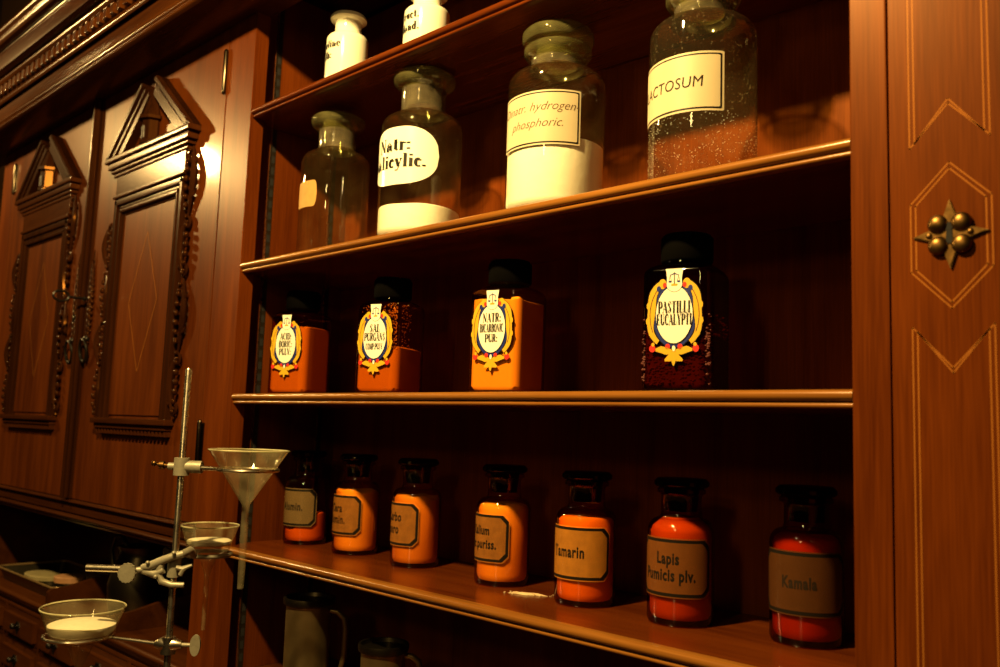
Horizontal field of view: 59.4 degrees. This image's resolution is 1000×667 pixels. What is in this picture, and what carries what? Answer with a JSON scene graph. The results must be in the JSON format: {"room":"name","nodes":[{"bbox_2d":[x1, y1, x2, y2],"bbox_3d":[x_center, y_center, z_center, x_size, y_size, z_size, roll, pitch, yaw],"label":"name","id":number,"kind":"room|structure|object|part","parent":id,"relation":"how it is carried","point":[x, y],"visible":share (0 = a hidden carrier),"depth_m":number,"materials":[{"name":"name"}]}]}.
{"room":"pharmacy","nodes":[
{"label":"pharmacy","id":0,"kind":"room"},
{"bbox_2d":[0,0,404,213],"bbox_3d":[-0.138,-0.314,1.761,5.800,4.200,0.060,-4,-9,44],"label":"wall","id":1,"kind":"structure","parent":0,"point":[10,8],"depth_m":3.69,"materials":[{"name":"black paint"}]},
{"bbox_2d":[0,0,999,666],"bbox_3d":[-0.464,-0.145,1.661,3.250,1.510,0.423,-4,-9,44],"label":"upper cabinet","id":2,"kind":"object","parent":1,"relation":"attached to","point":[152,152],"visible":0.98,"depth_m":1.34,"materials":[{"name":"brown wood"}]},
{"bbox_3d":[-1.214,0.225,2.248,0.360,0.034,0.022,-4,-9,44],"label":"sill","id":3,"kind":"part","parent":2,"relation":"part of","materials":[{"name":"brown wood"}]},
{"bbox_3d":[-1.202,-0.033,2.279,0.330,0.491,0.014,-4,-9,44],"label":"panel frame","id":4,"kind":"part","parent":2,"relation":"part of","materials":[{"name":"brown wood"}]},
{"bbox_3d":[-1.199,-0.029,2.282,0.260,0.465,0.003,-4,-9,44],"label":"panel","id":5,"kind":"part","parent":2,"relation":"part of","materials":[{"name":"brown wood"}]},
{"bbox_3d":[-1.205,-0.075,2.314,0.588,0.954,0.024,-4,-9,44],"label":"door","id":6,"kind":"part","parent":2,"relation":"part of","materials":[{"name":"brown wood"}]},
{"bbox_3d":[-1.027,0.042,2.097,0.046,0.066,0.020,-4,-9,44],"label":"ring pull","id":7,"kind":"part","parent":2,"relation":"part of","materials":[{"name":"black metal"}]},
{"bbox_2d":[52,289,87,301],"bbox_3d":[-0.991,-0.084,2.028,0.011,0.030,0.084,-4,-9,44],"label":"key","id":8,"kind":"object","parent":2,"relation":"attached to","point":[83,298],"visible":1,"depth_m":2.02,"materials":[{"name":"black metal"}]},
{"bbox_3d":[-0.965,0.037,2.037,0.046,0.066,0.020,-4,-9,44],"label":"ring pull","id":9,"kind":"part","parent":2,"relation":"part of","materials":[{"name":"black metal"}]},
{"bbox_3d":[-0.915,0.422,2.121,1.230,0.054,0.268,-4,-9,44],"label":"rail","id":10,"kind":"part","parent":2,"relation":"part of","materials":[{"name":"brown wood"}]},
{"bbox_3d":[-0.772,0.194,1.824,0.360,0.034,0.022,-4,-9,44],"label":"sill","id":11,"kind":"part","parent":2,"relation":"part of","materials":[{"name":"brown wood"}]},
{"bbox_3d":[-0.757,-0.060,1.859,0.260,0.465,0.003,-4,-9,44],"label":"panel","id":12,"kind":"part","parent":2,"relation":"part of","materials":[{"name":"brown wood"}]},
{"bbox_3d":[-0.760,-0.065,1.856,0.330,0.491,0.014,-4,-9,44],"label":"panel frame","id":13,"kind":"part","parent":2,"relation":"part of","materials":[{"name":"brown wood"}]},
{"bbox_3d":[-0.748,-0.108,1.877,0.594,0.954,0.024,-4,-9,44],"label":"door","id":14,"kind":"part","parent":2,"relation":"part of","materials":[{"name":"brown wood"}]},
{"bbox_3d":[-0.444,-0.707,1.723,3.250,0.222,0.423,-4,-9,44],"label":"cornice","id":15,"kind":"part","parent":2,"relation":"part of","materials":[{"name":"brown wood"}]},
{"bbox_3d":[-0.394,-0.024,1.708,0.038,1.284,0.234,-4,-9,44],"label":"panel","id":16,"kind":"part","parent":2,"relation":"part of","materials":[{"name":"brown wood"}]},
{"bbox_2d":[268,290,331,392],"bbox_3d":[-0.359,0.018,1.583,0.084,0.188,0.086,-1,-7,25],"label":"bottle","id":17,"kind":"object","parent":2,"relation":"on","point":[299,355],"visible":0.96,"depth_m":1.55,"materials":[{"name":"orange glass"}]},
{"bbox_2d":[283,450,328,544],"bbox_3d":[-0.360,0.303,1.634,0.079,0.170,0.080,-4,-9,44],"label":"jar","id":18,"kind":"object","parent":2,"relation":"on","point":[307,491],"visible":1,"depth_m":1.60,"materials":[{"name":"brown glass"}]},
{"bbox_2d":[296,113,369,251],"bbox_3d":[-0.292,-0.258,1.552,0.120,0.258,0.121,-4,-9,44],"label":"glass jar","id":19,"kind":"object","parent":2,"relation":"on","point":[308,189],"visible":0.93,"depth_m":1.51,"materials":[{"name":"glass"}]},
{"bbox_2d":[324,10,367,77],"bbox_3d":[-0.274,-0.495,1.568,0.075,0.152,0.076,-4,-9,44],"label":"jar","id":20,"kind":"object","parent":2,"relation":"on","point":[346,47],"visible":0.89,"depth_m":1.54,"materials":[{"name":"beige ceramic"}]},
{"bbox_2d":[331,453,379,554],"bbox_3d":[-0.250,0.295,1.528,0.079,0.170,0.080,-4,-9,44],"label":"jar","id":21,"kind":"object","parent":2,"relation":"on","point":[355,519],"visible":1,"depth_m":1.50,"materials":[{"name":"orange glass"}]},
{"bbox_2d":[355,277,424,392],"bbox_3d":[-0.175,0.005,1.406,0.084,0.188,0.086,-1,-7,28],"label":"bottle","id":22,"kind":"object","parent":2,"relation":"on","point":[390,339],"visible":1,"depth_m":1.37,"materials":[{"name":"orange glass"}]},
{"bbox_3d":[-0.058,-0.437,1.249,1.116,0.018,0.014,-4,-9,44],"label":"edge moulding","id":23,"kind":"part","parent":2,"relation":"part of","materials":[{"name":"brown wood"}]},
{"bbox_2d":[390,458,441,567],"bbox_3d":[-0.135,0.286,1.414,0.079,0.170,0.080,-4,-9,44],"label":"jar","id":24,"kind":"object","parent":2,"relation":"on","point":[415,519],"visible":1,"depth_m":1.39,"materials":[{"name":"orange glass"}]},
{"bbox_2d":[376,70,462,234],"bbox_3d":[-0.125,-0.278,1.386,0.129,0.273,0.131,-4,-9,44],"label":"glass jar","id":25,"kind":"object","parent":2,"relation":"on","point":[407,154],"visible":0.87,"depth_m":1.32,"materials":[{"name":"clear glass"}]},
{"bbox_2d":[403,0,449,42],"bbox_3d":[-0.119,-0.492,1.417,0.075,0.125,0.076,-4,-9,44],"label":"jar","id":26,"kind":"object","parent":2,"relation":"on","point":[422,17],"visible":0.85,"depth_m":1.39,"materials":[{"name":"beige ceramic"}]},
{"bbox_3d":[-0.086,0.355,1.161,1.116,0.018,0.014,-4,-9,44],"label":"edge moulding","id":27,"kind":"part","parent":2,"relation":"part of","materials":[{"name":"brown wood"}]},
{"bbox_2d":[474,464,530,586],"bbox_3d":[0.004,0.276,1.276,0.079,0.170,0.080,-4,-9,44],"label":"jar","id":28,"kind":"object","parent":2,"relation":"on","point":[502,529],"visible":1,"depth_m":1.25,"materials":[{"name":"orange glass"}]},
{"bbox_2d":[468,259,545,391],"bbox_3d":[0.011,-0.008,1.227,0.084,0.188,0.086,-2,-7,32],"label":"bottle","id":29,"kind":"object","parent":2,"relation":"on","point":[507,337],"visible":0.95,"depth_m":1.20,"materials":[{"name":"orange glass"}]},
{"bbox_2d":[504,591,553,596],"bbox_3d":[0.038,0.351,1.185,0.067,0.004,0.017,0,-7,16],"label":"powder","id":30,"kind":"object","parent":2,"relation":"on","point":[510,592],"visible":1,"depth_m":1.18,"materials":[{"name":"beige"}]},
{"bbox_2d":[258,0,822,151],"bbox_3d":[0.019,-0.424,1.343,1.138,0.018,0.229,-4,-9,44],"label":"shelf","id":31,"kind":"object","parent":2,"relation":"attached to","point":[482,52],"depth_m":1.34,"materials":[{"name":"brown wood"}]},
{"bbox_3d":[-0.076,0.089,1.191,1.116,0.018,0.014,-4,-9,44],"label":"edge moulding","id":32,"kind":"part","parent":2,"relation":"part of","materials":[{"name":"brown wood"}]},
{"bbox_2d":[232,536,854,666],"bbox_3d":[-0.009,0.368,1.256,1.138,0.018,0.229,-4,-9,44],"label":"shelf","id":33,"kind":"object","parent":2,"relation":"attached to","point":[738,635],"depth_m":1.11,"materials":[{"name":"brown wood"}]},
{"bbox_3d":[-0.068,-0.148,1.217,1.116,0.018,0.014,-4,-9,44],"label":"edge moulding","id":34,"kind":"part","parent":2,"relation":"part of","materials":[{"name":"brown wood"}]},
{"bbox_2d":[249,159,850,290],"bbox_3d":[0.008,-0.135,1.311,1.138,0.018,0.229,-4,-9,44],"label":"shelf","id":35,"kind":"object","parent":2,"relation":"attached to","point":[783,199],"depth_m":1.16,"materials":[{"name":"brown wood"}]},
{"bbox_2d":[252,404,852,415],"bbox_3d":[0.000,0.102,1.285,1.138,0.018,0.229,-4,-9,44],"label":"shelf","id":36,"kind":"object","parent":2,"relation":"attached to","point":[289,409],"depth_m":1.22,"materials":[{"name":"brown wood"}]},
{"bbox_2d":[504,19,605,208],"bbox_3d":[0.076,-0.287,1.196,0.133,0.264,0.134,-4,-9,44],"label":"glass jar","id":37,"kind":"object","parent":2,"relation":"on","point":[548,158],"visible":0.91,"depth_m":1.13,"materials":[{"name":"clear glass"}]},
{"bbox_2d":[554,470,615,607],"bbox_3d":[0.113,0.266,1.151,0.080,0.170,0.080,-4,-9,44],"label":"jar","id":38,"kind":"object","parent":2,"relation":"on","point":[585,529],"visible":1,"depth_m":1.12,"materials":[{"name":"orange glass"}]},
{"bbox_3d":[0.104,-0.043,1.379,1.212,1.284,0.018,-4,-9,44],"label":"panel","id":39,"kind":"part","parent":2,"relation":"part of","materials":[{"name":"brown wood"}]},
{"bbox_2d":[646,477,714,627],"bbox_3d":[0.218,0.259,1.056,0.080,0.170,0.080,-4,-9,44],"label":"jar","id":40,"kind":"object","parent":2,"relation":"on","point":[680,542],"visible":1,"depth_m":1.02,"materials":[{"name":"red glass"}]},
{"bbox_2d":[641,231,728,390],"bbox_3d":[0.218,-0.022,1.029,0.084,0.188,0.086,-2,-7,30],"label":"bottle","id":41,"kind":"object","parent":2,"relation":"on","point":[685,339],"visible":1,"depth_m":0.99,"materials":[{"name":"brown glass"}]},
{"bbox_2d":[648,0,757,175],"bbox_3d":[0.240,-0.300,1.039,0.126,0.266,0.127,-4,-9,44],"label":"glass jar","id":42,"kind":"object","parent":2,"relation":"on","point":[689,81],"visible":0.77,"depth_m":0.98,"materials":[{"name":"clear glass"}]},
{"bbox_2d":[769,484,844,648],"bbox_3d":[0.340,0.254,0.974,0.080,0.170,0.080,-4,-9,44],"label":"jar","id":43,"kind":"object","parent":2,"relation":"on","point":[807,561],"visible":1,"depth_m":0.94,"materials":[{"name":"red glass"}]},
{"bbox_3d":[0.506,-0.071,0.654,0.408,1.200,0.024,-4,-9,44],"label":"door","id":44,"kind":"part","parent":2,"relation":"part of","materials":[{"name":"brown wood"}]},
{"bbox_3d":[0.386,-0.086,0.752,0.061,0.061,0.010,-4,-9,44],"label":"lock plate","id":45,"kind":"part","parent":2,"relation":"part of","materials":[{"name":"gold metal"}]},
{"bbox_3d":[-1.216,1.653,0.491,5.800,0.060,2.960,-4,-9,44],"label":"floor","id":46,"kind":"structure","parent":0,"visible":0},
{"bbox_2d":[0,570,356,666],"bbox_3d":[-0.504,1.134,1.611,3.369,1.265,0.296,-4,-9,44],"label":"cabinet","id":47,"kind":"object","parent":46,"relation":"on","point":[22,628],"visible":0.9,"depth_m":2.00,"materials":[{"name":"brown wood"}]},
{"bbox_3d":[-1.347,0.807,2.308,0.228,0.068,0.022,-4,-9,44],"label":"drawer","id":48,"kind":"part","parent":47,"relation":"part of","materials":[{"name":"brown wood"}]},
{"bbox_3d":[-1.345,0.730,2.317,0.228,0.068,0.022,-4,-9,44],"label":"drawer","id":49,"kind":"part","parent":47,"relation":"part of","materials":[{"name":"brown wood"}]},
{"bbox_3d":[-1.187,0.797,2.127,0.032,0.032,0.020,-4,-9,44],"label":"knob","id":50,"kind":"part","parent":47,"relation":"part of","materials":[{"name":"black metal"}]},
{"bbox_3d":[-1.184,0.719,2.135,0.032,0.032,0.020,-4,-9,44],"label":"knob","id":51,"kind":"part","parent":47,"relation":"part of","materials":[{"name":"black metal"}]},
{"bbox_3d":[-1.173,0.795,2.141,0.228,0.068,0.022,-4,-9,44],"label":"drawer","id":52,"kind":"part","parent":47,"relation":"part of","materials":[{"name":"brown wood"}]},
{"bbox_3d":[-1.170,0.717,2.150,0.228,0.068,0.022,-4,-9,44],"label":"drawer","id":53,"kind":"part","parent":47,"relation":"part of","materials":[{"name":"brown wood"}]},
{"bbox_3d":[-0.998,0.783,1.974,0.228,0.068,0.022,-4,-9,44],"label":"drawer","id":54,"kind":"part","parent":47,"relation":"part of","materials":[{"name":"brown wood"}]},
{"bbox_3d":[-1.010,0.707,1.968,0.032,0.032,0.020,-4,-9,44],"label":"knob","id":55,"kind":"part","parent":47,"relation":"part of","materials":[{"name":"black metal"}]},
{"bbox_2d":[0,560,108,596],"bbox_3d":[-1.152,0.643,2.296,0.416,0.035,0.186,-4,-9,44],"label":"tray","id":56,"kind":"object","parent":47,"relation":"on","point":[14,573],"visible":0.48,"depth_m":2.40,"materials":[{"name":"grey metal"}]},
{"bbox_2d":[24,570,61,585],"bbox_3d":[-1.211,0.648,2.328,0.139,0.022,0.082,-3,-8,39],"label":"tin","id":57,"kind":"object","parent":56,"relation":"on","point":[46,577],"visible":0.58,"depth_m":2.30,"materials":[{"name":"grey metal"}]},
{"bbox_3d":[-1.211,0.642,2.329,0.139,0.010,0.082,-3,-8,39],"label":"lid","id":58,"kind":"part","parent":57,"relation":"part of","materials":[{"name":"metal"}]},
{"bbox_2d":[53,573,85,586],"bbox_3d":[-1.112,0.641,2.265,0.081,0.030,0.073,-4,-9,44],"label":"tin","id":59,"kind":"object","parent":56,"relation":"on","point":[60,580],"visible":0.73,"depth_m":2.24,"materials":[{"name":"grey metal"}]},
{"bbox_3d":[-0.996,0.705,1.983,0.228,0.068,0.022,-4,-9,44],"label":"drawer","id":60,"kind":"part","parent":47,"relation":"part of","materials":[{"name":"brown wood"}]},
{"bbox_3d":[-0.821,0.692,1.815,0.228,0.068,0.022,-4,-9,44],"label":"drawer","id":61,"kind":"part","parent":47,"relation":"part of","materials":[{"name":"brown wood"}]},
{"bbox_2d":[107,534,169,614],"bbox_3d":[-0.837,0.555,2.027,0.144,0.173,0.137,4,-7,-18],"label":"pitcher","id":62,"kind":"object","parent":47,"relation":"on","point":[144,590],"visible":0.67,"depth_m":1.98,"materials":[{"name":"grey metal"}]},
{"bbox_3d":[-0.896,0.523,2.060,0.058,0.105,0.012,-1,-7,24],"label":"handle","id":63,"kind":"part","parent":62,"relation":"part of","materials":[{"name":"grey metal"}]},
{"bbox_2d":[283,592,348,666],"bbox_3d":[-0.313,0.516,1.449,0.098,0.160,0.085,6,-7,-31],"label":"jug","id":64,"kind":"object","parent":47,"relation":"on","point":[308,614],"visible":1,"depth_m":1.42,"materials":[{"name":"grey ceramic"}]},
{"bbox_3d":[-0.267,0.514,1.443,0.034,0.121,0.010,2,-6,4],"label":"handle","id":65,"kind":"part","parent":64,"relation":"part of","materials":[{"name":"grey metal"}]},
{"bbox_2d":[358,637,422,666],"bbox_3d":[-0.170,0.523,1.304,0.089,0.124,0.076,6,-7,-31],"label":"jug","id":66,"kind":"object","parent":47,"relation":"on","point":[375,651],"visible":1,"depth_m":1.29,"materials":[{"name":"grey ceramic"}]},
{"bbox_3d":[-0.130,0.522,1.298,0.030,0.096,0.010,2,-6,4],"label":"handle","id":67,"kind":"part","parent":66,"relation":"part of","materials":[{"name":"grey metal"}]},
{"bbox_3d":[-0.785,1.245,1.224,1.450,0.940,0.560,-4,-9,44],"label":"table","id":68,"kind":"object","parent":46,"relation":"on","visible":0},
{"bbox_2d":[41,368,279,666],"bbox_3d":[-0.451,0.411,1.183,0.289,0.730,0.245,-4,-9,44],"label":"stand","id":69,"kind":"object","parent":68,"relation":"on","point":[182,466],"visible":0.97,"depth_m":1.18,"materials":[{"name":"silver metal"}]},
{"bbox_2d":[38,600,125,661],"bbox_3d":[-0.572,0.444,1.193,0.110,0.141,0.110,-4,-9,44],"label":"bowl","id":70,"kind":"object","parent":69,"relation":"on","point":[76,628],"visible":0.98,"depth_m":1.18,"materials":[{"name":"clear glass"}]},
{"bbox_3d":[-0.446,0.406,1.182,0.009,0.720,0.009,-4,-9,44],"label":"rod","id":71,"kind":"part","parent":69,"relation":"part of","materials":[{"name":"metal"}]},
{"bbox_2d":[181,524,239,610],"bbox_3d":[-0.433,0.359,1.296,0.085,0.152,0.085,-4,-9,44],"label":"funnel","id":72,"kind":"object","parent":69,"relation":"on","point":[198,541],"visible":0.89,"depth_m":1.28,"materials":[{"name":"clear glass"}]},
{"bbox_2d":[208,448,288,577],"bbox_3d":[-0.347,0.252,1.193,0.109,0.186,0.109,-4,-9,44],"label":"funnel","id":73,"kind":"object","parent":69,"relation":"on","point":[208,448],"visible":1,"depth_m":1.18,"materials":[{"name":"clear glass"}]}
]}

